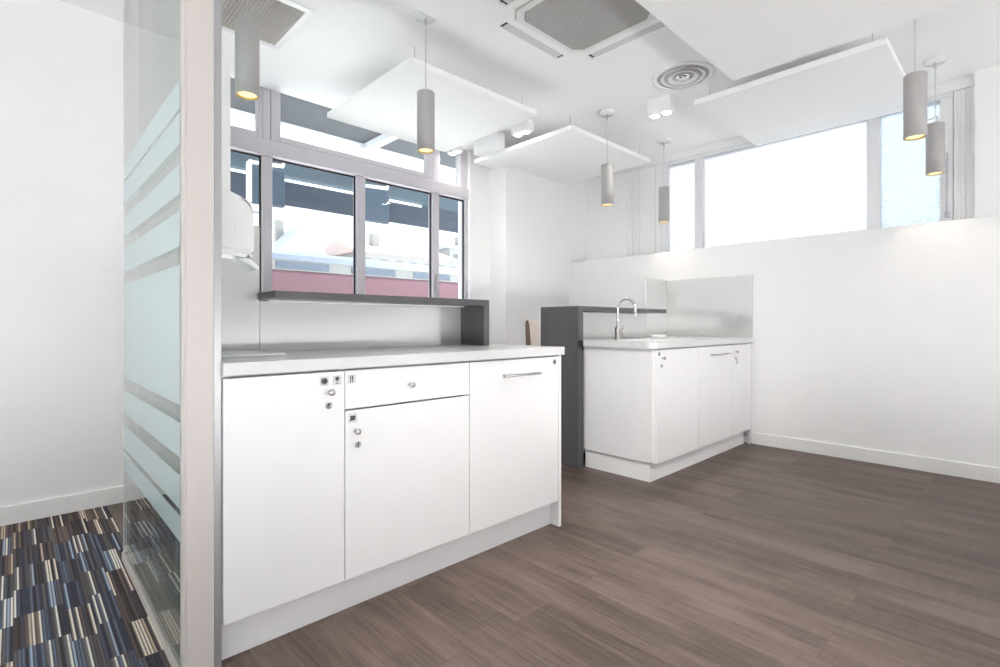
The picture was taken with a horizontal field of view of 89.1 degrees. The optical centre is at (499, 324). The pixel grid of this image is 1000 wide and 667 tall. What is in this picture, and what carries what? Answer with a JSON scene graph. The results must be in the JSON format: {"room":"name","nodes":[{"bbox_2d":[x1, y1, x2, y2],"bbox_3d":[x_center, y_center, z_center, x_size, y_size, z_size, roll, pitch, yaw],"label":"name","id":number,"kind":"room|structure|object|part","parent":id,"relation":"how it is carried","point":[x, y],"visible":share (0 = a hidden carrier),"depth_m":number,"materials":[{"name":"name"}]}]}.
{"room":"office kitchen","nodes":[
{"label":"office kitchen","id":0,"kind":"room"},
{"bbox_2d":[0,506,170,666],"bbox_3d":[-1.569,1.050,-1.123,4.580,0.061,6.950,0,0,-44],"label":"floor","id":1,"kind":"structure","parent":0,"point":[69,597],"depth_m":1.88,"materials":[{"name":"multicoloured carpet"}]},
{"bbox_2d":[0,0,229,506],"bbox_3d":[-3.762,-0.360,1.629,5.225,2.760,0.340,0,0,-44],"label":"wall","id":2,"kind":"structure","parent":0,"point":[61,63],"depth_m":2.75,"materials":[{"name":"paint"}]},
{"bbox_2d":[0,480,164,525],"bbox_3d":[-3.642,0.973,1.500,5.220,0.095,0.017,0,0,-44],"label":"baseboard","id":3,"kind":"structure","parent":2,"relation":"attached to","point":[28,511],"depth_m":2.73,"materials":[{"name":"white wood"}]},
{"bbox_2d":[122,0,221,666],"bbox_3d":[-1.238,-0.360,1.854,0.114,2.760,1.090,0,0,-44],"label":"glass wall","id":4,"kind":"structure","parent":0,"point":[172,317],"depth_m":1.50,"materials":[{"name":"clear glass"}]},
{"bbox_3d":[-1.274,-0.360,1.837,0.010,2.700,1.025,0,0,-44],"label":"pane","id":5,"kind":"part","parent":4,"relation":"part of","materials":[{"name":"clear glass"}]},
{"bbox_3d":[-1.253,1.003,1.857,0.080,0.034,1.034,0,0,-44],"label":"rail","id":6,"kind":"part","parent":4,"relation":"part of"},
{"bbox_3d":[-0.887,-0.360,1.484,0.076,2.760,0.070,0,0,-44],"label":"post","id":7,"kind":"part","parent":4,"relation":"part of","materials":[{"name":"silver metal"}]},
{"bbox_2d":[222,187,258,270],"bbox_3d":[-0.959,-0.336,1.782,0.190,0.279,0.142,0,0,-44],"label":"paper towel dispenser","id":8,"kind":"object","parent":4,"relation":"attached to","point":[237,212],"visible":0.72,"depth_m":1.75,"materials":[{"name":"white plastic"}]},
{"bbox_3d":[-0.915,-0.215,1.824,0.069,0.037,0.090,0,0,-44],"label":"lever","id":9,"kind":"part","parent":8,"relation":"part of","materials":[{"name":"white plastic"}]},
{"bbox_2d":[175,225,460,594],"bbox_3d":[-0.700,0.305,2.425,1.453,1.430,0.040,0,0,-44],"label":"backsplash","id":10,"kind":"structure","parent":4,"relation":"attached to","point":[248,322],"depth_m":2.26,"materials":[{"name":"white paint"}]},
{"bbox_3d":[-1.109,-0.148,2.014,0.293,0.523,0.012,0,0,-44],"label":"tall panel","id":11,"kind":"part","parent":10,"relation":"part of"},
{"bbox_3d":[-0.598,0.007,2.503,1.118,0.211,0.010,0,0,-44],"label":"panel","id":12,"kind":"part","parent":10,"relation":"part of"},
{"bbox_2d":[458,150,584,344],"bbox_3d":[0.334,-0.360,5.641,1.710,2.760,0.420,0,0,-44],"label":"wall","id":13,"kind":"structure","parent":0,"point":[526,230],"depth_m":5.23,"materials":[{"name":"paint"}]},
{"bbox_2d":[59,0,999,158],"bbox_3d":[0.028,-1.800,0.506,9.140,0.120,7.092,0,0,-44],"label":"ceiling","id":14,"kind":"structure","parent":0,"point":[344,46],"depth_m":3.35,"materials":[{"name":"paint"}]},
{"bbox_2d":[173,0,313,49],"bbox_3d":[-1.416,-1.734,2.809,0.565,0.012,0.535,0,0,-44],"label":"ceiling vent","id":15,"kind":"object","parent":14,"relation":"in","point":[278,20],"visible":0.68,"depth_m":2.85,"materials":[{"name":"white plastic"}]},
{"bbox_2d":[235,0,259,100],"bbox_3d":[-1.108,-1.371,2.228,0.124,0.738,0.124,0,0,-44],"label":"pendant lamp","id":16,"kind":"object","parent":14,"relation":"hanging from","point":[247,28],"visible":1,"depth_m":2.19,"materials":[{"name":"grey metal"}]},
{"bbox_2d":[415,10,435,153],"bbox_3d":[-0.416,-1.356,2.850,0.124,0.768,0.124,0,0,-44],"label":"pendant lamp","id":17,"kind":"object","parent":14,"relation":"hanging from","point":[425,97],"visible":0.96,"depth_m":2.81,"materials":[{"name":"grey metal"}]},
{"bbox_3d":[-0.416,-1.510,2.850,0.016,0.420,0.016,0,0,-44],"label":"cord","id":18,"kind":"part","parent":17,"relation":"part of","materials":[{"name":"grey plastic"}]},
{"bbox_3d":[-0.416,-1.136,2.850,0.098,0.328,0.098,0,0,-44],"label":"lamp shade","id":19,"kind":"part","parent":17,"relation":"part of","materials":[{"name":"grey metal"}]},
{"bbox_2d":[327,46,536,151],"bbox_3d":[-0.521,-1.660,3.861,1.128,0.160,1.135,0,0,-44],"label":"raft","id":20,"kind":"object","parent":14,"relation":"hanging from","point":[466,111],"visible":0.98,"depth_m":3.72,"materials":[{"name":"fabric"}]},
{"bbox_2d":[400,0,493,27],"bbox_3d":[-0.273,-1.660,1.870,1.195,0.160,1.178,0,0,-44],"label":"raft","id":21,"kind":"object","parent":14,"relation":"hanging from","point":[451,13],"visible":1,"depth_m":2.54,"materials":[{"name":"fabric"}]},
{"bbox_2d":[447,145,462,154],"bbox_3d":[-0.429,-1.688,4.854,0.075,0.103,0.150,0,0,-44],"label":"spotlight","id":22,"kind":"object","parent":14,"relation":"attached to","point":[459,149],"visible":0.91,"depth_m":4.82,"materials":[{"name":"white plastic"}]},
{"bbox_2d":[474,131,504,156],"bbox_3d":[-0.101,-1.669,4.711,0.099,0.141,0.324,0,0,-44],"label":"junction box","id":23,"kind":"object","parent":14,"relation":"attached to","point":[494,142],"visible":0.98,"depth_m":4.66,"materials":[{"name":"white plastic"}]},
{"bbox_3d":[-0.101,-1.603,4.711,0.099,0.007,0.324,0,0,-44],"label":"lid","id":24,"kind":"part","parent":23,"relation":"part of","materials":[{"name":"white plastic"}]},
{"bbox_2d":[511,119,532,137],"bbox_3d":[0.191,-1.688,4.367,0.075,0.103,0.190,0,0,-44],"label":"spotlight","id":25,"kind":"object","parent":14,"relation":"attached to","point":[525,127],"visible":0.96,"depth_m":4.33,"materials":[{"name":"white plastic"}]},
{"bbox_2d":[474,125,650,183],"bbox_3d":[0.610,-1.660,4.973,1.235,0.160,1.205,0,0,-44],"label":"raft","id":26,"kind":"object","parent":14,"relation":"hanging from","point":[569,154],"visible":0.91,"depth_m":4.81,"materials":[{"name":"fabric"}]},
{"bbox_2d":[470,0,668,72],"bbox_3d":[0.480,-1.741,2.822,0.940,0.058,0.940,0,0,-44],"label":"air conditioner","id":27,"kind":"object","parent":14,"relation":"attached to","point":[574,35],"depth_m":2.92,"materials":[{"name":"white painted metal"},{"name":"grey metal mesh"}]},
{"bbox_2d":[524,0,649,49],"bbox_3d":[0.480,-1.714,2.822,0.536,0.004,0.536,0,0,-44],"label":"ceiling vent","id":28,"kind":"object","parent":27,"relation":"in","point":[572,24],"depth_m":2.85,"materials":[{"name":"white metal"}]},
{"bbox_2d":[599,109,614,205],"bbox_3d":[0.879,-1.360,4.169,0.124,0.760,0.124,0,0,-44],"label":"pendant lamp","id":29,"kind":"object","parent":14,"relation":"hanging from","point":[606,169],"visible":1,"depth_m":4.13,"materials":[{"name":"grey metal"}]},
{"bbox_3d":[0.879,-1.144,4.169,0.098,0.328,0.098,0,0,-44],"label":"lamp shade","id":30,"kind":"part","parent":29,"relation":"part of","materials":[{"name":"grey metal"}]},
{"bbox_2d":[647,93,674,118],"bbox_3d":[1.238,-1.676,3.910,0.075,0.128,0.190,0,0,-44],"label":"spotlight","id":31,"kind":"object","parent":14,"relation":"attached to","point":[663,105],"visible":1,"depth_m":3.88,"materials":[{"name":"white plastic"}]},
{"bbox_2d":[657,138,670,222],"bbox_3d":[1.547,-1.353,4.795,0.124,0.775,0.124,0,0,-44],"label":"pendant lamp","id":32,"kind":"object","parent":14,"relation":"hanging from","point":[663,192],"visible":1,"depth_m":4.76,"materials":[{"name":"grey metal"}]},
{"bbox_3d":[1.547,-1.129,4.795,0.098,0.328,0.098,0,0,-44],"label":"lamp shade","id":33,"kind":"part","parent":32,"relation":"part of","materials":[{"name":"white metal"}]},
{"bbox_2d":[652,61,714,90],"bbox_3d":[1.280,-1.727,3.555,0.410,0.026,0.410,0,0,-44],"label":"ceiling vent","id":34,"kind":"object","parent":14,"relation":"in","point":[684,75],"visible":1,"depth_m":3.53,"materials":[{"name":"white plastic"}]},
{"bbox_2d":[694,34,905,145],"bbox_3d":[2.224,-1.660,3.677,1.210,0.160,1.120,0,0,-44],"label":"raft","id":35,"kind":"object","parent":14,"relation":"hanging from","point":[865,81],"visible":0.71,"depth_m":3.54,"materials":[{"name":"fabric"}]},
{"bbox_2d":[635,0,969,80],"bbox_3d":[1.494,-1.660,2.453,1.192,0.160,1.193,0,0,-44],"label":"raft","id":36,"kind":"object","parent":14,"relation":"hanging from","point":[740,38],"visible":1,"depth_m":2.66,"materials":[{"name":"fabric"}]},
{"bbox_2d":[903,19,926,140],"bbox_3d":[2.167,-1.357,2.652,0.124,0.765,0.124,0,0,-44],"label":"pendant lamp","id":37,"kind":"object","parent":14,"relation":"hanging from","point":[914,83],"visible":0.94,"depth_m":2.62,"materials":[{"name":"grey metal"}]},
{"bbox_3d":[2.167,-1.139,2.652,0.098,0.328,0.098,0,0,-44],"label":"lamp shade","id":38,"kind":"part","parent":37,"relation":"part of","materials":[{"name":"grey metal"}]},
{"bbox_3d":[2.167,-1.512,2.652,0.016,0.417,0.016,0,0,-44],"label":"cord","id":39,"kind":"part","parent":37,"relation":"part of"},
{"bbox_2d":[923,55,947,175],"bbox_3d":[2.860,-1.365,3.338,0.124,0.750,0.124,0,0,-44],"label":"pendant lamp","id":40,"kind":"object","parent":14,"relation":"hanging from","point":[935,138],"visible":0.98,"depth_m":3.31,"materials":[{"name":"grey metal"}]},
{"bbox_3d":[2.860,-1.154,3.338,0.098,0.328,0.098,0,0,-44],"label":"lamp shade","id":41,"kind":"part","parent":40,"relation":"part of","materials":[{"name":"grey metal"}]},
{"bbox_3d":[2.860,-1.519,3.338,0.016,0.402,0.016,0,0,-44],"label":"cord","id":42,"kind":"part","parent":40,"relation":"part of","materials":[{"name":"grey plastic"}]},
{"bbox_2d":[107,442,999,666],"bbox_3d":[1.630,1.050,2.187,4.620,0.060,7.300,0,0,-44],"label":"floor","id":43,"kind":"structure","parent":0,"point":[743,555],"depth_m":2.02,"materials":[{"name":"brown wood"}]},
{"bbox_2d":[179,369,343,625],"bbox_3d":[-0.860,0.521,1.820,0.386,0.735,0.582,0,0,-44],"label":"base cabinet","id":44,"kind":"object","parent":43,"relation":"on","point":[283,433],"visible":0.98,"depth_m":1.61,"materials":[{"name":"white laminate"}]},
{"bbox_3d":[-0.570,0.229,1.714,0.022,0.022,0.027,0,0,-44],"label":"knob","id":45,"kind":"part","parent":44,"relation":"part of","materials":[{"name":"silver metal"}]},
{"bbox_2d":[221,344,564,376],"bbox_3d":[-0.445,0.133,2.245,1.574,0.040,0.594,0,0,-44],"label":"countertop","id":46,"kind":"structure","parent":44,"relation":"on","point":[323,359],"depth_m":1.91,"materials":[{"name":"white laminate"}]},
{"bbox_2d":[222,350,285,357],"bbox_3d":[-0.963,0.108,1.882,0.215,0.009,0.330,0,0,-44],"label":"drip tray","id":47,"kind":"object","parent":46,"relation":"on","point":[243,353],"visible":0.69,"depth_m":1.82,"materials":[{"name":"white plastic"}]},
{"bbox_2d":[258,290,488,345],"bbox_3d":[-0.602,-0.009,2.499,1.124,0.245,0.400,0,0,-44],"label":"shelf","id":48,"kind":"object","parent":46,"relation":"on","point":[474,312],"visible":0.89,"depth_m":2.46,"materials":[{"name":"laminate"}]},
{"bbox_3d":[-0.139,0.006,2.800,0.039,0.214,0.194,0,0,-44],"label":"panel","id":49,"kind":"part","parent":48,"relation":"part of","materials":[{"name":"laminate"}]},
{"bbox_2d":[222,504,549,659],"bbox_3d":[-0.303,0.955,2.073,1.540,0.131,0.016,0,0,-44],"label":"plinth","id":50,"kind":"object","parent":43,"relation":"on","point":[239,636],"visible":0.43,"depth_m":1.87,"materials":[{"name":"white laminate"}]},
{"bbox_2d":[342,361,468,579],"bbox_3d":[-0.516,0.521,2.150,0.566,0.735,0.582,0,0,-44],"label":"base cabinet","id":51,"kind":"object","parent":43,"relation":"on","point":[406,427],"visible":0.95,"depth_m":1.93,"materials":[{"name":"white laminate"}]},
{"bbox_3d":[-0.500,0.375,1.781,0.022,0.022,0.027,0,0,-44],"label":"knob","id":52,"kind":"part","parent":51,"relation":"part of","materials":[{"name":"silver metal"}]},
{"bbox_3d":[-0.340,0.228,1.966,0.563,0.134,0.019,0,0,-44],"label":"drawer","id":53,"kind":"part","parent":51,"relation":"part of","materials":[{"name":"white laminate"}]},
{"bbox_2d":[466,355,557,533],"bbox_3d":[-0.099,0.521,2.547,0.587,0.735,0.586,0,0,-44],"label":"base cabinet","id":54,"kind":"object","parent":43,"relation":"on","point":[513,402],"visible":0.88,"depth_m":2.33,"materials":[{"name":"white laminate"}]},
{"bbox_3d":[0.102,0.234,2.357,0.240,0.010,0.032,0,0,-44],"label":"handle","id":55,"kind":"part","parent":54,"relation":"part of","materials":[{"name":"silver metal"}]},
{"bbox_2d":[525,320,540,345],"bbox_3d":[0.504,0.490,4.625,0.370,1.060,0.421,0,0,-44],"label":"bar chair","id":56,"kind":"object","parent":43,"relation":"on","point":[532,327],"visible":0.2,"depth_m":4.63,"materials":[{"name":"beige wood"}]},
{"bbox_2d":[550,355,560,526],"bbox_3d":[0.111,0.587,2.768,0.018,0.866,0.557,0,0,-44],"label":"end panel","id":57,"kind":"object","parent":43,"relation":"on","point":[555,508],"visible":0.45,"depth_m":2.57,"materials":[{"name":"white laminate"}]},
{"bbox_2d":[541,306,665,467],"bbox_3d":[1.044,0.444,4.292,1.672,1.152,0.390,0,0,-44],"label":"countertop","id":58,"kind":"structure","parent":43,"relation":"on","point":[561,326],"depth_m":3.67,"materials":[{"name":"laminate"}]},
{"bbox_3d":[0.453,0.461,3.747,0.056,1.119,0.358,0,0,-44],"label":"panel","id":59,"kind":"part","parent":58,"relation":"part of","materials":[{"name":"laminate"}]},
{"bbox_2d":[583,346,697,463],"bbox_3d":[0.959,0.521,3.689,0.602,0.735,0.762,0,0,-44],"label":"base cabinet","id":60,"kind":"object","parent":43,"relation":"on","point":[675,369],"depth_m":3.41,"materials":[{"name":"white laminate"}]},
{"bbox_3d":[0.794,0.521,3.438,0.016,0.735,0.536,0,0,-44],"label":"end panel","id":61,"kind":"part","parent":60,"relation":"part of","materials":[{"name":"white laminate"}]},
{"bbox_3d":[1.202,0.525,3.445,0.587,0.728,0.019,0,0,-44],"label":"door","id":62,"kind":"part","parent":60,"relation":"part of","materials":[{"name":"white laminate"}]},
{"bbox_2d":[585,432,743,481],"bbox_3d":[1.351,0.955,4.002,1.550,0.131,0.512,0,0,-44],"label":"plinth","id":63,"kind":"object","parent":43,"relation":"on","point":[648,472],"visible":0.71,"depth_m":3.53,"materials":[{"name":"white laminate"}]},
{"bbox_2d":[695,344,731,447],"bbox_3d":[1.391,0.521,4.101,0.591,0.735,0.766,0,0,-44],"label":"base cabinet","id":64,"kind":"object","parent":43,"relation":"on","point":[714,361],"visible":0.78,"depth_m":3.83,"materials":[{"name":"white laminate"}]},
{"bbox_2d":[583,336,753,348],"bbox_3d":[1.294,0.186,4.048,1.661,0.152,0.797,0,0,-44],"label":"countertop","id":65,"kind":"structure","parent":64,"relation":"on","point":[669,341],"depth_m":3.58,"materials":[{"name":"white laminate"}]},
{"bbox_2d":[614,297,636,339],"bbox_3d":[0.925,-0.044,3.762,0.094,0.313,0.180,0,0,-22],"label":"tap","id":66,"kind":"object","parent":65,"relation":"on","point":[618,331],"visible":1,"depth_m":3.79,"materials":[{"name":"silver metal"}]},
{"bbox_3d":[0.934,-0.085,3.757,0.021,0.230,0.171,0,0,-44],"label":"spout","id":67,"kind":"part","parent":66,"relation":"part of","materials":[{"name":"silver metal"}]},
{"bbox_2d":[621,339,693,340],"bbox_3d":[1.131,0.186,3.689,0.540,0.152,0.320,0,0,-44],"label":"basin","id":68,"kind":"object","parent":65,"relation":"in","point":[628,339],"depth_m":3.80,"materials":[{"name":"silver metal"}]},
{"bbox_2d":[651,335,666,338],"bbox_3d":[1.274,0.098,4.075,0.124,0.030,0.124,0,0,-44],"label":"dish","id":69,"kind":"object","parent":65,"relation":"on","point":[652,336],"visible":1,"depth_m":4.03,"materials":[{"name":"white ceramic"}]},
{"bbox_2d":[729,343,750,443],"bbox_3d":[1.762,0.587,4.459,0.440,0.866,0.762,0,0,-44],"label":"base cabinet","id":70,"kind":"object","parent":43,"relation":"on","point":[741,352],"depth_m":4.19,"materials":[{"name":"white laminate"}]},
{"bbox_3d":[2.140,0.587,4.360,0.031,0.866,0.018,0,0,-44],"label":"filler strip","id":71,"kind":"part","parent":70,"relation":"part of","materials":[{"name":"white laminate"}]},
{"bbox_2d":[570,215,999,467],"bbox_3d":[3.305,0.158,3.474,0.420,1.725,6.840,0,0,-44],"label":"wall","id":72,"kind":"structure","parent":0,"point":[887,339],"depth_m":3.76,"materials":[{"name":"paint"}]},
{"bbox_2d":[583,275,752,338],"bbox_3d":[1.303,-0.156,4.081,1.627,0.538,0.797,0,0,-44],"label":"backsplash","id":73,"kind":"structure","parent":72,"relation":"attached to","point":[715,306],"depth_m":4.59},
{"bbox_3d":[0.887,0.007,4.226,1.226,0.211,0.012,0,0,-44],"label":"panel","id":74,"kind":"part","parent":73,"relation":"part of","materials":[{"name":"white glass"}]},
{"bbox_3d":[1.471,-0.156,4.786,0.384,0.538,0.012,0,0,-44],"label":"tall panel","id":75,"kind":"part","parent":73,"relation":"part of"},
{"bbox_3d":[1.886,-0.156,4.640,0.013,0.538,0.797,0,0,-44],"label":"wall panel","id":76,"kind":"part","parent":73,"relation":"part of","materials":[{"name":"white glass"}]},
{"bbox_2d":[753,432,999,482],"bbox_3d":[3.842,0.971,2.603,0.017,0.098,4.840,0,0,-44],"label":"baseboard","id":77,"kind":"structure","parent":72,"relation":"attached to","point":[946,467],"depth_m":3.68,"materials":[{"name":"white wood"}]},
{"bbox_2d":[585,65,999,260],"bbox_3d":[3.373,-1.222,3.540,0.230,1.035,6.840,0,0,-44],"label":"wall","id":78,"kind":"structure","parent":0,"point":[606,227],"depth_m":3.68,"materials":[{"name":"paint"}]},
{"bbox_2d":[628,163,665,255],"bbox_3d":[1.612,-1.192,5.446,0.133,0.975,0.470,0,0,-44],"label":"curtain","id":79,"kind":"object","parent":78,"relation":"attached to","point":[646,235],"depth_m":5.42,"materials":[{"name":"white fabric"}]},
{"bbox_2d":[666,91,953,251],"bbox_3d":[2.486,-1.192,4.449,0.136,0.975,2.219,0,0,-44],"label":"window","id":80,"kind":"structure","parent":78,"relation":"in","point":[861,175],"depth_m":4.30,"materials":[{"name":"clear glass"}]},
{"bbox_3d":[1.850,-1.177,5.143,0.006,0.925,0.302,0,0,-44],"label":"pane","id":81,"kind":"part","parent":80,"relation":"part of","materials":[{"name":"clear glass"}]},
{"bbox_3d":[2.462,-1.177,4.505,0.006,0.925,1.335,0,0,-44],"label":"pane","id":82,"kind":"part","parent":80,"relation":"part of","materials":[{"name":"clear glass"}]},
{"bbox_3d":[3.098,-1.177,3.841,0.006,0.925,0.370,0,0,-44],"label":"pane","id":83,"kind":"part","parent":80,"relation":"part of","materials":[{"name":"clear glass"}]},
{"bbox_3d":[3.212,-1.000,3.649,0.036,0.460,0.030,0,0,-44],"label":"crank rod","id":84,"kind":"part","parent":80,"relation":"part of","materials":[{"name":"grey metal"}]},
{"bbox_2d":[954,86,974,219],"bbox_3d":[3.335,-1.192,3.642,0.144,0.975,0.116,0,0,-44],"label":"trim","id":85,"kind":"structure","parent":78,"relation":"attached to","point":[964,99],"depth_m":3.60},
{"label":"outside","id":86,"kind":"structure","parent":0,"visible":0},
{"bbox_3d":[-21.774,1.145,44.377,90.000,0.150,85.800,0,0,-44],"label":"ground","id":87,"kind":"structure","parent":86,"visible":0},
{"bbox_2d":[253,207,272,249],"bbox_3d":[-12.250,-2.580,24.276,2.736,7.200,0.258,0,0,-44],"label":"mast","id":88,"kind":"object","parent":87,"relation":"on","point":[254,211],"visible":0.02,"depth_m":25.09,"materials":[{"name":"white metal"}]},
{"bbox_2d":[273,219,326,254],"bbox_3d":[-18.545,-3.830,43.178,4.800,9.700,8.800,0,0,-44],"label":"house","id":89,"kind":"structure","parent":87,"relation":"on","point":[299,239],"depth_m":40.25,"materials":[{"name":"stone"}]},
{"bbox_2d":[230,152,457,233],"bbox_3d":[-3.523,-0.940,10.962,26.089,4.020,3.900,0,0,-44],"label":"canopy","id":90,"kind":"object","parent":87,"relation":"on","point":[287,180],"depth_m":11.23,"materials":[{"name":"metal"}]},
{"bbox_3d":[-4.749,-2.803,9.215,0.293,0.035,0.146,0,0,-44],"label":"tube light","id":91,"kind":"part","parent":90,"relation":"part of","materials":[{"name":"white plastic"}]},
{"bbox_2d":[246,159,284,207],"bbox_3d":[-3.743,-2.379,8.201,0.618,0.917,0.180,0,0,-44],"label":"screen","id":92,"kind":"object","parent":90,"relation":"hanging from","point":[252,172],"visible":0.7,"depth_m":8.06,"materials":[{"name":"glass"}]},
{"bbox_3d":[-3.954,-2.250,7.999,0.035,0.660,0.180,0,0,-44],"label":"frame","id":93,"kind":"part","parent":92,"relation":"part of","materials":[{"name":"metal"}]},
{"bbox_3d":[-3.732,-2.681,8.198,0.606,0.312,0.070,0,0,-44],"label":"arm","id":94,"kind":"part","parent":92,"relation":"part of","materials":[{"name":"metal"}]},
{"bbox_3d":[-3.523,-0.940,10.962,26.089,4.020,3.900,0,0,-44],"label":"platform canopy","id":95,"kind":"part","parent":90,"relation":"part of","materials":[{"name":"metal"}]},
{"bbox_2d":[365,184,388,223],"bbox_3d":[-2.329,-2.379,9.557,0.618,0.917,0.180,0,0,-44],"label":"screen","id":96,"kind":"object","parent":90,"relation":"hanging from","point":[376,202],"visible":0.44,"depth_m":9.51,"materials":[{"name":"glass"}]},
{"bbox_3d":[-2.317,-2.681,9.554,0.606,0.312,0.070,0,0,-44],"label":"arm","id":97,"kind":"part","parent":96,"relation":"part of","materials":[{"name":"metal"}]},
{"bbox_3d":[-2.181,-2.803,11.678,0.904,0.035,0.146,0,0,-44],"label":"tube light","id":98,"kind":"part","parent":90,"relation":"part of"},
{"bbox_2d":[272,250,457,298],"bbox_3d":[-4.880,-0.730,16.647,44.000,2.700,2.815,0,0,-44],"label":"train","id":99,"kind":"object","parent":87,"relation":"on","point":[291,271],"visible":0.25,"depth_m":15.11,"materials":[{"name":"metal"}]},
{"bbox_2d":[323,233,457,267],"bbox_3d":[-10.485,-3.630,48.137,11.300,9.300,8.800,0,0,-44],"label":"house","id":100,"kind":"structure","parent":87,"relation":"on","point":[373,250],"depth_m":44.90,"materials":[{"name":"tile"}]},
{"bbox_2d":[413,236,457,259],"bbox_3d":[-3.329,-4.530,60.541,13.800,11.100,8.800,0,0,-44],"label":"house","id":101,"kind":"structure","parent":87,"relation":"on","point":[449,250],"depth_m":54.32,"materials":[{"name":"stone"}]},
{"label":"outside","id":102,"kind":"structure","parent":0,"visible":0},
{"bbox_2d":[230,77,455,175],"bbox_3d":[-3.515,-2.460,3.882,12.300,0.240,2.170,0,0,-44],"label":"window pane","id":103,"kind":"object","parent":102,"point":[299,117],"visible":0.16,"depth_m":6.33,"materials":[{"name":"glass"}]},
{"bbox_3d":[-1.241,0.530,4.400,2.300,0.980,0.130,0,0,-44],"label":"wall window","id":104,"kind":"structure","parent":0,"visible":0},
{"bbox_2d":[230,86,468,298],"bbox_3d":[-1.147,-0.885,4.342,2.315,1.950,0.105,0,0,-44],"label":"window","id":105,"kind":"structure","parent":104,"relation":"attached to","point":[266,143],"depth_m":4.25,"materials":[{"name":"grey metal"}]},
{"bbox_3d":[-1.861,-1.605,3.664,0.265,0.470,0.055,0,0,-44],"label":"sash","id":106,"kind":"part","parent":105,"relation":"part of","materials":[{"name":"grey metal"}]},
{"bbox_3d":[-1.185,-1.605,4.306,1.483,0.470,0.064,0,0,-44],"label":"sash","id":107,"kind":"part","parent":105,"relation":"part of","materials":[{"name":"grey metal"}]},
{"bbox_3d":[-0.596,-0.395,4.815,0.015,0.170,0.025,0,0,-44],"label":"handle","id":108,"kind":"part","parent":105,"relation":"part of","materials":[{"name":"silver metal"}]}
]}

